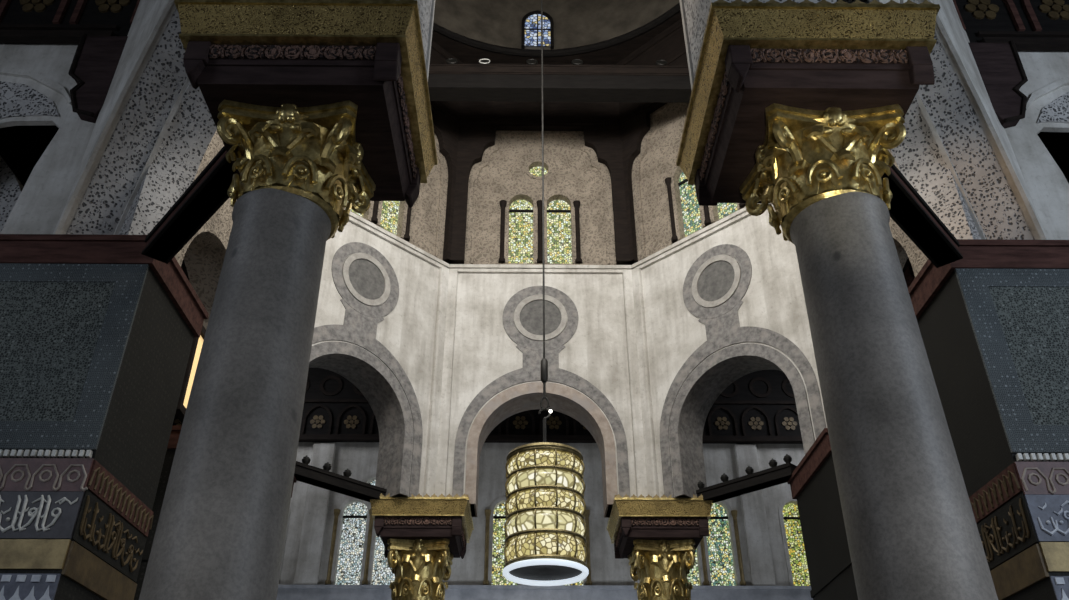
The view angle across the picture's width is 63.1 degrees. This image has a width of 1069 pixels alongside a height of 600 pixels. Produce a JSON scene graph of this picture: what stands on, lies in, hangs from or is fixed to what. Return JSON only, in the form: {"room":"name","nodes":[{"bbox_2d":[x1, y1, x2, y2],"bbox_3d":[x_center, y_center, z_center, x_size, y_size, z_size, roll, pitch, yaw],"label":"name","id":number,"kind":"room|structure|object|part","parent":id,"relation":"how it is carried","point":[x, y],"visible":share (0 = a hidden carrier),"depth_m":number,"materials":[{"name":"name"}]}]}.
{"room":"mosque","nodes":[
{"label":"mosque","id":0,"kind":"room"},
{"bbox_2d":[0,0,139,233],"bbox_3d":[-7.973,-2.039,12.507,6.500,5.820,3.860,0,-32,0],"label":"wall","id":1,"kind":"structure","parent":0,"point":[43,142],"depth_m":11.07,"materials":[{"name":"paint"}]},
{"bbox_3d":[-7.230,-2.191,10.501,3.154,1.760,0.070,0,-32,0],"label":"archivolt molding","id":2,"kind":"part","parent":1,"relation":"part of","materials":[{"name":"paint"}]},
{"bbox_3d":[-8.306,-3.452,11.183,5.800,0.280,0.120,0,-32,0],"label":"frieze molding","id":3,"kind":"part","parent":1,"relation":"part of","materials":[{"name":"brown wood"}]},
{"bbox_2d":[68,33,127,122],"bbox_3d":[-5.262,-2.740,10.768,1.006,1.410,0.199,0,-32,0],"label":"wooden bracket","id":4,"kind":"object","parent":1,"relation":"attached to","point":[96,59],"visible":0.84,"depth_m":10.74,"materials":[{"name":"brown wood"}]},
{"bbox_2d":[53,0,216,234],"bbox_3d":[-3.487,-5.828,11.529,3.850,11.250,1.095,-28,-41,36],"label":"wall","id":5,"kind":"structure","parent":0,"point":[152,133],"depth_m":9.91,"materials":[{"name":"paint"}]},
{"bbox_2d":[175,130,232,328],"bbox_3d":[-4.932,-3.787,14.799,0.700,11.220,4.040,0,-32,0],"label":"wall","id":6,"kind":"structure","parent":0,"point":[203,255],"depth_m":12.98,"materials":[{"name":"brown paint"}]},
{"bbox_2d":[175,326,205,423],"bbox_3d":[-4.747,1.121,12.242,0.120,1.350,0.960,0,-32,0],"label":"window","id":7,"kind":"structure","parent":6,"relation":"in","point":[197,343],"depth_m":11.88,"materials":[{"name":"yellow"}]},
{"bbox_3d":[-4.761,1.121,12.242,0.050,1.150,0.800,0,-32,0],"label":"pane","id":8,"kind":"part","parent":7,"relation":"part of","materials":[{"name":"yellow glass"}]},
{"bbox_2d":[309,41,463,496],"bbox_3d":[-3.404,-1.800,17.747,0.950,11.440,4.120,-28,-41,36],"label":"wall","id":9,"kind":"structure","parent":0,"point":[380,321],"depth_m":16.59,"materials":[{"name":"paint"}]},
{"bbox_2d":[345,201,411,241],"bbox_3d":[-3.263,-2.749,18.181,0.325,2.930,1.810,-28,-41,36],"label":"window","id":10,"kind":"structure","parent":9,"relation":"in","point":[393,216],"depth_m":17.96,"materials":[{"name":"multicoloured glass"}]},
{"bbox_3d":[-3.584,-2.493,17.697,0.250,1.960,0.720,-28,-41,36],"label":"frame","id":11,"kind":"part","parent":10,"relation":"part of","materials":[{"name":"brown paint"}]},
{"bbox_3d":[-3.053,-2.106,18.227,0.030,1.890,0.570,-28,-41,36],"label":"pane","id":12,"kind":"part","parent":10,"relation":"part of","materials":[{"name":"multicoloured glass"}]},
{"bbox_3d":[-2.996,-2.174,18.204,0.250,1.960,0.720,-28,-41,36],"label":"frame","id":13,"kind":"part","parent":10,"relation":"part of","materials":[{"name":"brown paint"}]},
{"bbox_3d":[-3.222,-1.387,17.276,0.200,0.160,4.120,-28,-41,36],"label":"cornice","id":14,"kind":"part","parent":9,"relation":"part of","materials":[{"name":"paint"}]},
{"bbox_3d":[-3.217,-3.108,18.353,0.055,3.740,3.306,-28,-41,36],"label":"panel molding","id":15,"kind":"part","parent":9,"relation":"part of","materials":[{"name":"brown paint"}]},
{"bbox_3d":[-3.083,-5.717,19.841,0.050,1.980,3.860,-28,-41,36],"label":"spandrel molding","id":16,"kind":"part","parent":9,"relation":"part of","materials":[{"name":"brown wood"}]},
{"bbox_2d":[435,63,647,517],"bbox_3d":[0.121,-1.001,19.015,4.120,11.440,0.950,0,-32,0],"label":"wall","id":17,"kind":"structure","parent":0,"point":[493,344],"depth_m":18.00,"materials":[{"name":"paint"}]},
{"bbox_3d":[0.123,-0.629,18.480,4.120,0.160,0.200,0,-32,0],"label":"cornice","id":18,"kind":"part","parent":17,"relation":"part of","materials":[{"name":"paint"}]},
{"bbox_2d":[498,159,581,263],"bbox_3d":[0.123,-1.982,19.399,1.810,2.930,0.325,0,-32,0],"label":"window","id":19,"kind":"structure","parent":17,"relation":"in","point":[518,226],"depth_m":19.20,"materials":[{"name":"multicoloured glass"}]},
{"bbox_3d":[-0.298,-1.482,19.218,0.570,1.890,0.030,0,-32,0],"label":"pane","id":20,"kind":"part","parent":19,"relation":"part of","materials":[{"name":"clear glass"}]},
{"bbox_3d":[-0.297,-1.563,19.175,0.720,1.960,0.250,0,-32,0],"label":"frame","id":21,"kind":"part","parent":19,"relation":"part of","materials":[{"name":"brown paint"}]},
{"bbox_3d":[0.092,-2.906,20.119,0.480,0.480,0.030,0,-32,0],"label":"pane","id":22,"kind":"part","parent":19,"relation":"part of","materials":[{"name":"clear glass"}]},
{"bbox_3d":[0.092,-2.946,20.056,0.600,0.600,0.240,0,-32,0],"label":"frame","id":23,"kind":"part","parent":19,"relation":"part of","materials":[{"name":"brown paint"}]},
{"bbox_3d":[0.542,-1.478,19.225,0.570,1.890,0.030,0,-32,0],"label":"pane","id":24,"kind":"part","parent":19,"relation":"part of","materials":[{"name":"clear glass"}]},
{"bbox_3d":[0.543,-1.558,19.181,0.720,1.960,0.250,0,-32,0],"label":"frame","id":25,"kind":"part","parent":19,"relation":"part of","materials":[{"name":"brown paint"}]},
{"bbox_3d":[0.125,-4.990,20.995,3.860,1.980,0.050,0,-32,0],"label":"spandrel molding","id":26,"kind":"part","parent":17,"relation":"part of","materials":[{"name":"brown wood"}]},
{"bbox_3d":[0.123,-2.351,19.555,2.964,3.740,0.055,0,-32,0],"label":"panel molding","id":27,"kind":"part","parent":17,"relation":"part of","materials":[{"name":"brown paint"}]},
{"bbox_2d":[276,442,812,599],"bbox_3d":[0.069,6.442,20.927,24.000,14.600,0.720,0,-32,0],"label":"wall","id":28,"kind":"structure","parent":0,"point":[303,576],"depth_m":21.13,"materials":[{"name":"paint"}]},
{"bbox_2d":[279,507,289,580],"bbox_3d":[-6.430,5.853,21.174,0.800,2.180,0.250,0,-32,0],"label":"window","id":29,"kind":"structure","parent":28,"relation":"in","point":[289,507],"depth_m":21.11,"materials":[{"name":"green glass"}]},
{"bbox_2d":[325,474,394,584],"bbox_3d":[-4.000,5.604,21.313,1.910,2.750,0.325,0,-32,0],"label":"window","id":30,"kind":"structure","parent":28,"relation":"in","point":[357,555],"depth_m":21.06,"materials":[{"name":"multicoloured glass"}]},
{"bbox_3d":[-4.431,5.940,21.236,0.650,2.100,0.030,0,-32,0],"label":"pane","id":31,"kind":"part","parent":30,"relation":"part of","materials":[{"name":"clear glass"}]},
{"bbox_3d":[-4.430,5.859,21.192,0.800,2.170,0.250,0,-32,0],"label":"frame","id":32,"kind":"part","parent":30,"relation":"part of","materials":[{"name":"paint"}]},
{"bbox_3d":[-4.000,4.726,21.917,0.620,0.620,0.240,0,-32,0],"label":"frame","id":33,"kind":"part","parent":30,"relation":"part of","materials":[{"name":"paint"}]},
{"bbox_3d":[-3.570,5.863,21.199,0.800,2.170,0.250,0,-32,0],"label":"frame","id":34,"kind":"part","parent":30,"relation":"part of","materials":[{"name":"paint"}]},
{"bbox_3d":[-3.571,5.944,21.243,0.650,2.100,0.030,0,-32,0],"label":"pane","id":35,"kind":"part","parent":30,"relation":"part of","materials":[{"name":"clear glass"}]},
{"bbox_2d":[173,368,802,443],"bbox_3d":[0.092,2.599,23.005,23.040,2.480,0.260,0,-32,0],"label":"ceiling","id":36,"kind":"structure","parent":28,"relation":"attached to","point":[759,407],"depth_m":22.69,"materials":[{"name":"black wood"}]},
{"bbox_3d":[0.073,3.125,22.603,23.000,1.160,0.140,0,-32,0],"label":"molding","id":37,"kind":"part","parent":36,"relation":"part of","materials":[{"name":"brown wood"}]},
{"bbox_2d":[483,496,591,584],"bbox_3d":[0.070,5.865,21.193,2.610,2.180,0.325,0,-32,0],"label":"window","id":38,"kind":"structure","parent":28,"relation":"in","point":[494,562],"depth_m":21.12,"materials":[{"name":"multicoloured glass"}]},
{"bbox_3d":[-0.710,5.877,21.221,0.800,2.170,0.250,0,-32,0],"label":"frame","id":39,"kind":"part","parent":38,"relation":"part of","materials":[{"name":"paint"}]},
{"bbox_3d":[-0.711,5.958,21.265,0.650,2.100,0.030,0,-32,0],"label":"pane","id":40,"kind":"part","parent":38,"relation":"part of","materials":[{"name":"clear glass"}]},
{"bbox_3d":[0.849,5.966,21.277,0.650,2.100,0.030,0,-32,0],"label":"pane","id":41,"kind":"part","parent":38,"relation":"part of","materials":[{"name":"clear glass"}]},
{"bbox_3d":[0.850,5.885,21.234,0.800,2.170,0.250,0,-32,0],"label":"frame","id":42,"kind":"part","parent":38,"relation":"part of","materials":[{"name":"paint"}]},
{"bbox_2d":[687,481,745,585],"bbox_3d":[4.070,5.644,21.376,1.910,2.750,0.325,0,-32,0],"label":"window","id":43,"kind":"structure","parent":28,"relation":"in","point":[718,557],"depth_m":21.08,"materials":[{"name":"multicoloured glass"}]},
{"bbox_3d":[3.639,5.979,21.299,0.650,2.100,0.030,0,-32,0],"label":"pane","id":44,"kind":"part","parent":43,"relation":"part of","materials":[{"name":"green glass"}]},
{"bbox_3d":[3.640,5.899,21.256,0.800,2.170,0.250,0,-32,0],"label":"frame","id":45,"kind":"part","parent":43,"relation":"part of","materials":[{"name":"paint"}]},
{"bbox_3d":[4.499,5.984,21.306,0.650,2.100,0.030,0,-32,0],"label":"pane","id":46,"kind":"part","parent":43,"relation":"part of","materials":[{"name":"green glass"}]},
{"bbox_3d":[4.500,5.903,21.262,0.800,2.170,0.250,0,-32,0],"label":"frame","id":47,"kind":"part","parent":43,"relation":"part of","materials":[{"name":"paint"}]},
{"bbox_2d":[779,497,810,585],"bbox_3d":[6.450,5.917,21.275,0.800,2.180,0.250,0,-32,0],"label":"window","id":48,"kind":"structure","parent":28,"relation":"in","point":[795,555],"depth_m":21.28,"materials":[{"name":"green glass"}]},
{"bbox_3d":[6.450,5.913,21.277,0.800,2.170,0.250,0,-32,0],"label":"frame","id":49,"kind":"part","parent":48,"relation":"part of","materials":[{"name":"paint"}]},
{"bbox_2d":[181,257,913,287],"bbox_3d":[0.176,-4.403,14.120,24.000,0.500,23.200,0,-32,0],"label":"ceiling","id":50,"kind":"structure","parent":0,"point":[907,270],"depth_m":19.98,"materials":[{"name":"brown wood"}]},
{"bbox_2d":[432,0,681,63],"bbox_3d":[0.167,-11.246,19.552,10.348,6.930,10.348,0,-32,0],"label":"ceiling","id":51,"kind":"structure","parent":0,"point":[577,23],"depth_m":21.52,"materials":[{"name":"paint"}]},
{"bbox_2d":[521,10,553,48],"bbox_3d":[0.077,-6.799,21.856,0.800,1.280,0.120,0,-32,0],"label":"window","id":52,"kind":"structure","parent":51,"relation":"attached to","point":[531,22],"depth_m":21.79,"materials":[{"name":"blue glass"}]},
{"bbox_3d":[0.077,-6.791,21.851,0.660,1.140,0.040,0,-32,0],"label":"pane","id":53,"kind":"part","parent":52,"relation":"part of","materials":[{"name":"blue glass"}]},
{"bbox_2d":[503,0,588,585],"bbox_3d":[0.136,-5.303,16.045,1.048,20.465,1.048,2,-32,-3],"label":"hanging lantern","id":54,"kind":"object","parent":51,"relation":"hanging from","point":[545,541],"visible":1,"depth_m":10.73,"materials":[{"name":"gold glass"}]},
{"bbox_3d":[0.136,2.010,11.440,1.010,0.250,1.010,0,-32,0],"label":"crown","id":55,"kind":"part","parent":54,"relation":"part of","materials":[{"name":"gold metal"}]},
{"bbox_3d":[0.136,3.280,10.641,0.910,0.070,0.910,0,-32,0],"label":"plate","id":56,"kind":"part","parent":54,"relation":"part of","materials":[{"name":"metal"}]},
{"bbox_2d":[417,0,836,90],"bbox_3d":[0.228,-6.583,10.152,4.400,11.440,0.980,0,-32,0],"label":"wall","id":57,"kind":"structure","parent":0,"point":[694,13],"depth_m":7.78,"materials":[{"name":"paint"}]},
{"bbox_2d":[615,18,826,497],"bbox_3d":[3.674,-1.765,17.802,4.120,11.440,0.950,-28,-41,36],"label":"wall","id":58,"kind":"structure","parent":0,"point":[719,304],"depth_m":16.51,"materials":[{"name":"paint"}]},
{"bbox_2d":[428,64,691,102],"bbox_3d":[0.142,-4.619,18.628,8.400,0.630,0.520,0,-32,0],"label":"ceiling beam","id":59,"kind":"structure","parent":58,"relation":"attached to","point":[446,82],"depth_m":18.47,"materials":[{"name":"black wood"}]},
{"bbox_2d":[446,58,456,63],"bbox_3d":[-1.787,-5.076,18.809,0.263,0.316,0.269,0,-32,0],"label":"floodlight","id":60,"kind":"object","parent":59,"relation":"on","point":[451,60],"visible":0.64,"depth_m":18.74,"materials":[{"name":"metal"}]},
{"bbox_2d":[479,59,489,63],"bbox_3d":[-1.077,-5.073,18.814,0.263,0.316,0.269,0,-32,0],"label":"floodlight","id":61,"kind":"object","parent":59,"relation":"on","point":[481,61],"visible":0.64,"depth_m":18.76,"materials":[{"name":"metal"}]},
{"bbox_2d":[526,59,537,64],"bbox_3d":[-0.057,-5.068,18.822,0.263,0.316,0.269,0,-32,0],"label":"floodlight","id":62,"kind":"object","parent":59,"relation":"on","point":[529,61],"visible":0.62,"depth_m":18.75,"materials":[{"name":"metal"}]},
{"bbox_3d":[0.142,-4.784,18.732,8.400,0.240,0.520,0,-32,0],"label":"beam molding","id":63,"kind":"part","parent":59,"relation":"part of","materials":[{"name":"brown wood"}]},
{"bbox_2d":[571,59,582,64],"bbox_3d":[0.923,-5.063,18.830,0.263,0.316,0.269,0,-32,0],"label":"floodlight","id":64,"kind":"object","parent":59,"relation":"on","point":[575,61],"visible":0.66,"depth_m":18.76,"materials":[{"name":"metal"}]},
{"bbox_2d":[656,60,666,65],"bbox_3d":[2.743,-5.054,18.844,0.263,0.316,0.269,0,-32,0],"label":"floodlight","id":65,"kind":"object","parent":59,"relation":"on","point":[658,62],"visible":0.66,"depth_m":18.76,"materials":[{"name":"metal"}]},
{"bbox_3d":[3.358,-5.685,19.891,3.860,1.980,0.050,-28,-41,36],"label":"spandrel molding","id":66,"kind":"part","parent":58,"relation":"part of","materials":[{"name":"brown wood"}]},
{"bbox_3d":[3.490,-3.075,18.406,3.306,3.740,0.055,-28,-41,36],"label":"panel molding","id":67,"kind":"part","parent":58,"relation":"part of","materials":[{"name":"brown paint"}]},
{"bbox_3d":[3.495,-1.354,17.329,4.120,0.160,0.200,-28,-41,36],"label":"cornice","id":68,"kind":"part","parent":58,"relation":"part of","materials":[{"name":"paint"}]},
{"bbox_2d":[665,165,745,242],"bbox_3d":[3.535,-2.716,18.235,1.810,2.930,0.325,-28,-41,36],"label":"window","id":69,"kind":"structure","parent":58,"relation":"in","point":[687,216],"depth_m":18.14,"materials":[{"name":"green glass"}]},
{"bbox_3d":[3.262,-2.143,18.253,0.720,1.960,0.250,-28,-41,36],"label":"frame","id":70,"kind":"part","parent":69,"relation":"part of","materials":[{"name":"brown paint"}]},
{"bbox_3d":[3.318,-2.075,18.277,0.570,1.890,0.030,-28,-41,36],"label":"pane","id":71,"kind":"part","parent":69,"relation":"part of","materials":[{"name":"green glass"}]},
{"bbox_3d":[3.861,-2.457,17.755,0.720,1.960,0.250,-28,-41,36],"label":"frame","id":72,"kind":"part","parent":69,"relation":"part of","materials":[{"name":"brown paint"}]},
{"bbox_3d":[3.917,-2.388,17.779,0.570,1.890,0.030,-28,-41,36],"label":"pane","id":73,"kind":"part","parent":69,"relation":"part of","materials":[{"name":"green glass"}]},
{"bbox_2d":[888,149,927,276],"bbox_3d":[5.267,-3.736,14.879,0.700,11.220,4.040,0,-32,0],"label":"wall","id":74,"kind":"structure","parent":0,"point":[905,247],"depth_m":11.59,"materials":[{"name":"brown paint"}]},
{"bbox_2d":[837,0,1047,239],"bbox_3d":[4.069,-5.696,11.738,1.095,11.250,3.850,-28,-41,36],"label":"wall","id":75,"kind":"structure","parent":0,"point":[955,151],"depth_m":9.95,"materials":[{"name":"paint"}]},
{"bbox_2d":[909,0,1068,278],"bbox_3d":[8.326,-1.959,12.634,6.500,5.820,3.860,0,-32,0],"label":"wall","id":76,"kind":"structure","parent":0,"point":[1038,29],"depth_m":11.18,"materials":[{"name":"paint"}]},
{"bbox_2d":[968,40,1027,128],"bbox_3d":[5.649,-2.686,10.854,1.006,1.410,0.199,0,-32,0],"label":"wooden bracket","id":77,"kind":"object","parent":76,"relation":"attached to","point":[1000,67],"visible":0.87,"depth_m":10.84,"materials":[{"name":"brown wood"}]},
{"bbox_3d":[8.693,-3.368,11.316,5.800,0.280,0.120,0,-32,0],"label":"frieze molding","id":78,"kind":"part","parent":76,"relation":"part of","materials":[{"name":"brown wood"}]},
{"bbox_3d":[7.616,-2.118,10.617,3.154,1.760,0.070,0,-32,0],"label":"archivolt molding","id":79,"kind":"part","parent":76,"relation":"part of","materials":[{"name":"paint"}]},
{"bbox_3d":[0.191,5.703,5.865,28.000,0.200,28.000,0,-32,0],"label":"floor","id":80,"kind":"structure","parent":0,"visible":0},
{"bbox_2d":[0,234,208,599],"bbox_3d":[-5.386,2.723,7.947,2.910,7.060,1.610,0,-32,0],"label":"pier","id":81,"kind":"object","parent":80,"relation":"on","point":[97,333],"visible":1,"depth_m":8.47,"materials":[{"name":"grey stone"}]},
{"bbox_3d":[-5.379,0.466,8.500,2.190,1.570,0.020,0,-32,0],"label":"panel","id":82,"kind":"part","parent":81,"relation":"part of","materials":[{"name":"stone"}]},
{"bbox_3d":[-5.386,-0.120,9.737,2.910,0.340,1.610,0,-32,0],"label":"wooden cornice","id":83,"kind":"part","parent":81,"relation":"part of","materials":[{"name":"red wood"}]},
{"bbox_2d":[134,425,296,599],"bbox_3d":[-5.429,5.308,11.844,2.910,6.840,2.160,0,-32,0],"label":"pier","id":84,"kind":"object","parent":80,"relation":"on","point":[176,429],"visible":0.08,"depth_m":12.26,"materials":[{"name":"black stone"}]},
{"bbox_3d":[-5.429,2.557,13.575,2.910,0.340,2.160,0,-32,0],"label":"wooden cornice","id":85,"kind":"part","parent":84,"relation":"part of","materials":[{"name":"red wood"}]},
{"bbox_2d":[139,0,437,599],"bbox_3d":[-1.752,1.139,5.314,1.770,6.935,1.770,0,-32,0],"label":"granite column","id":86,"kind":"structure","parent":80,"relation":"on","point":[316,107],"depth_m":6.14,"materials":[{"name":"grey stone"}]},
{"bbox_2d":[141,146,235,263],"bbox_3d":[-3.210,-0.917,8.312,0.280,0.210,2.053,25,-40,-34],"label":"tie beam","id":87,"kind":"structure","parent":86,"relation":"attached to","point":[207,193],"depth_m":8.28,"materials":[{"name":"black wood"}]},
{"bbox_3d":[-2.428,-1.700,6.289,0.165,0.330,0.165,0,-32,0],"label":"corner post","id":88,"kind":"part","parent":86,"relation":"part of","materials":[{"name":"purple wood"}]},
{"bbox_3d":[-1.752,-1.594,7.035,1.740,0.285,1.740,0,-32,0],"label":"gilded cornice","id":89,"kind":"part","parent":86,"relation":"part of","materials":[{"name":"gold metal"}]},
{"bbox_3d":[-1.063,-1.694,6.299,0.165,0.330,0.165,0,-32,0],"label":"corner post","id":90,"kind":"part","parent":86,"relation":"part of","materials":[{"name":"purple wood"}]},
{"bbox_3d":[-1.076,-0.966,7.454,0.165,0.330,0.165,0,-32,0],"label":"corner post","id":91,"kind":"part","parent":86,"relation":"part of","materials":[{"name":"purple wood"}]},
{"bbox_2d":[369,493,473,599],"bbox_3d":[-2.056,6.829,14.350,1.770,6.935,1.770,0,-32,0],"label":"granite column","id":92,"kind":"structure","parent":80,"relation":"on","point":[421,537],"depth_m":15.32,"materials":[{"name":"gold metal"}]},
{"bbox_2d":[294,461,386,501],"bbox_3d":[-3.344,3.197,15.069,0.280,0.210,2.065,-27,-41,36],"label":"tie beam","id":93,"kind":"structure","parent":92,"relation":"on","point":[305,473],"depth_m":14.90,"materials":[{"name":"black wood"}]},
{"bbox_2d":[302,455,310,463],"bbox_3d":[-3.868,2.732,14.725,0.150,0.210,0.146,0,-32,0],"label":"oil lamp","id":94,"kind":"object","parent":93,"relation":"on","point":[306,459],"visible":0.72,"depth_m":14.68,"materials":[{"name":"metal"}]},
{"bbox_3d":[-3.868,2.757,14.709,0.150,0.150,0.146,0,-32,0],"label":"lamp shade","id":95,"kind":"part","parent":94,"relation":"part of","materials":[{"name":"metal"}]},
{"bbox_2d":[323,462,330,470],"bbox_3d":[-3.574,2.893,14.981,0.150,0.210,0.146,0,-32,0],"label":"oil lamp","id":96,"kind":"object","parent":93,"relation":"on","point":[326,466],"visible":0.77,"depth_m":14.94,"materials":[{"name":"metal"}]},
{"bbox_2d":[343,469,351,476],"bbox_3d":[-3.280,3.055,15.238,0.150,0.210,0.146,0,-32,0],"label":"oil lamp","id":97,"kind":"object","parent":93,"relation":"on","point":[347,473],"visible":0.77,"depth_m":15.20,"materials":[{"name":"metal"}]},
{"bbox_3d":[-2.732,3.989,15.324,0.165,0.330,0.165,0,-32,0],"label":"corner post","id":98,"kind":"part","parent":92,"relation":"part of","materials":[{"name":"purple wood"}]},
{"bbox_3d":[-2.056,4.096,16.071,1.740,0.285,1.740,0,-32,0],"label":"gilded cornice","id":99,"kind":"part","parent":92,"relation":"part of","materials":[{"name":"gold metal"}]},
{"bbox_3d":[-1.367,3.996,15.335,0.165,0.330,0.165,0,-32,0],"label":"corner post","id":100,"kind":"part","parent":92,"relation":"part of","materials":[{"name":"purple wood"}]},
{"bbox_3d":[-1.380,4.723,16.490,0.165,0.330,0.165,0,-32,0],"label":"corner post","id":101,"kind":"part","parent":92,"relation":"part of","materials":[{"name":"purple wood"}]},
{"bbox_2d":[606,494,712,599],"bbox_3d":[2.294,6.851,14.383,1.770,6.935,1.770,0,-32,0],"label":"granite column","id":102,"kind":"structure","parent":80,"relation":"on","point":[659,538],"depth_m":15.35,"materials":[{"name":"gold metal"}]},
{"bbox_3d":[1.605,4.738,16.513,0.165,0.330,0.165,0,-32,0],"label":"corner post","id":103,"kind":"part","parent":102,"relation":"part of","materials":[{"name":"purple wood"}]},
{"bbox_3d":[1.618,4.011,15.358,0.165,0.330,0.165,0,-32,0],"label":"corner post","id":104,"kind":"part","parent":102,"relation":"part of","materials":[{"name":"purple wood"}]},
{"bbox_3d":[2.294,4.118,16.105,1.740,0.285,1.740,0,-32,0],"label":"gilded cornice","id":105,"kind":"part","parent":102,"relation":"part of","materials":[{"name":"gold metal"}]},
{"bbox_3d":[2.982,4.018,15.369,0.165,0.330,0.165,0,-32,0],"label":"corner post","id":106,"kind":"part","parent":102,"relation":"part of","materials":[{"name":"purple wood"}]},
{"bbox_2d":[696,462,796,502],"bbox_3d":[3.606,3.231,15.123,2.065,0.210,0.280,-28,-42,37],"label":"tie beam","id":107,"kind":"structure","parent":102,"relation":"on","point":[780,474],"depth_m":14.94,"materials":[{"name":"black wood"}]},
{"bbox_2d":[697,481,704,488],"bbox_3d":[3.007,3.371,15.740,0.150,0.210,0.146,0,-32,0],"label":"oil lamp","id":108,"kind":"object","parent":107,"relation":"on","point":[700,484],"visible":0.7,"depth_m":15.69,"materials":[{"name":"metal"}]},
{"bbox_2d":[720,473,728,481],"bbox_3d":[3.374,3.177,15.431,0.150,0.210,0.146,0,-32,0],"label":"oil lamp","id":109,"kind":"object","parent":107,"relation":"on","point":[724,477],"visible":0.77,"depth_m":15.39,"materials":[{"name":"metal"}]},
{"bbox_2d":[745,466,753,473],"bbox_3d":[3.740,2.983,15.123,0.150,0.210,0.146,0,-32,0],"label":"oil lamp","id":110,"kind":"object","parent":107,"relation":"on","point":[749,470],"visible":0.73,"depth_m":15.08,"materials":[{"name":"metal"}]},
{"bbox_2d":[769,458,776,466],"bbox_3d":[4.073,2.806,14.844,0.150,0.210,0.146,0,-32,0],"label":"oil lamp","id":111,"kind":"object","parent":107,"relation":"on","point":[772,463],"visible":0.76,"depth_m":14.80,"materials":[{"name":"metal"}]},
{"bbox_3d":[4.073,2.832,14.828,0.150,0.150,0.146,0,-32,0],"label":"lamp shade","id":112,"kind":"part","parent":111,"relation":"part of","materials":[{"name":"metal"}]},
{"bbox_2d":[783,454,791,462],"bbox_3d":[4.273,2.701,14.675,0.150,0.210,0.146,0,-32,0],"label":"oil lamp","id":113,"kind":"object","parent":107,"relation":"on","point":[787,458],"visible":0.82,"depth_m":14.64,"materials":[{"name":"metal"}]},
{"bbox_2d":[787,428,857,599],"bbox_3d":[5.720,5.362,11.931,2.910,6.840,2.160,0,-32,0],"label":"pier","id":114,"kind":"object","parent":80,"relation":"on","point":[813,482],"visible":0.3,"depth_m":13.08,"materials":[{"name":"black tile"}]},
{"bbox_3d":[5.720,2.612,13.663,2.910,0.340,2.160,0,-32,0],"label":"wooden cornice","id":115,"kind":"part","parent":114,"relation":"part of","materials":[{"name":"red wood"}]},
{"bbox_2d":[676,0,997,599],"bbox_3d":[2.132,1.159,5.345,1.682,6.935,1.770,0,-32,0],"label":"granite column","id":116,"kind":"structure","parent":80,"relation":"on","point":[799,109],"depth_m":6.16,"materials":[{"name":"grey stone"}]},
{"bbox_3d":[1.478,-0.954,7.474,0.157,0.330,0.165,0,-32,0],"label":"corner post","id":117,"kind":"part","parent":116,"relation":"part of","materials":[{"name":"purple wood"}]},
{"bbox_3d":[1.490,-1.681,6.319,0.157,0.330,0.165,0,-32,0],"label":"corner post","id":118,"kind":"part","parent":116,"relation":"part of","materials":[{"name":"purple wood"}]},
{"bbox_3d":[2.132,-1.575,7.066,1.653,0.285,1.740,0,-32,0],"label":"gilded cornice","id":119,"kind":"part","parent":116,"relation":"part of","materials":[{"name":"gold metal"}]},
{"bbox_3d":[2.787,-1.675,6.329,0.157,0.330,0.165,0,-32,0],"label":"corner post","id":120,"kind":"part","parent":116,"relation":"part of","materials":[{"name":"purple wood"}]},
{"bbox_2d":[881,164,962,267],"bbox_3d":[3.578,-0.883,8.365,0.280,0.210,2.106,-26,-40,35],"label":"tie beam","id":121,"kind":"structure","parent":116,"relation":"attached to","point":[909,210],"depth_m":8.44,"materials":[{"name":"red wood"}]},
{"bbox_2d":[908,239,1068,599],"bbox_3d":[5.764,2.778,8.034,2.910,7.060,1.610,0,-32,0],"label":"pier","id":122,"kind":"object","parent":80,"relation":"on","point":[993,321],"visible":0.73,"depth_m":8.55,"materials":[{"name":"grey stone"}]},
{"bbox_3d":[5.764,-0.065,9.824,2.910,0.340,1.610,0,-32,0],"label":"wooden cornice","id":123,"kind":"part","parent":122,"relation":"part of","materials":[{"name":"red wood"}]},
{"bbox_3d":[5.771,0.521,8.587,2.190,1.570,0.020,0,-32,0],"label":"panel","id":124,"kind":"part","parent":122,"relation":"part of","materials":[{"name":"stone"}]}
]}

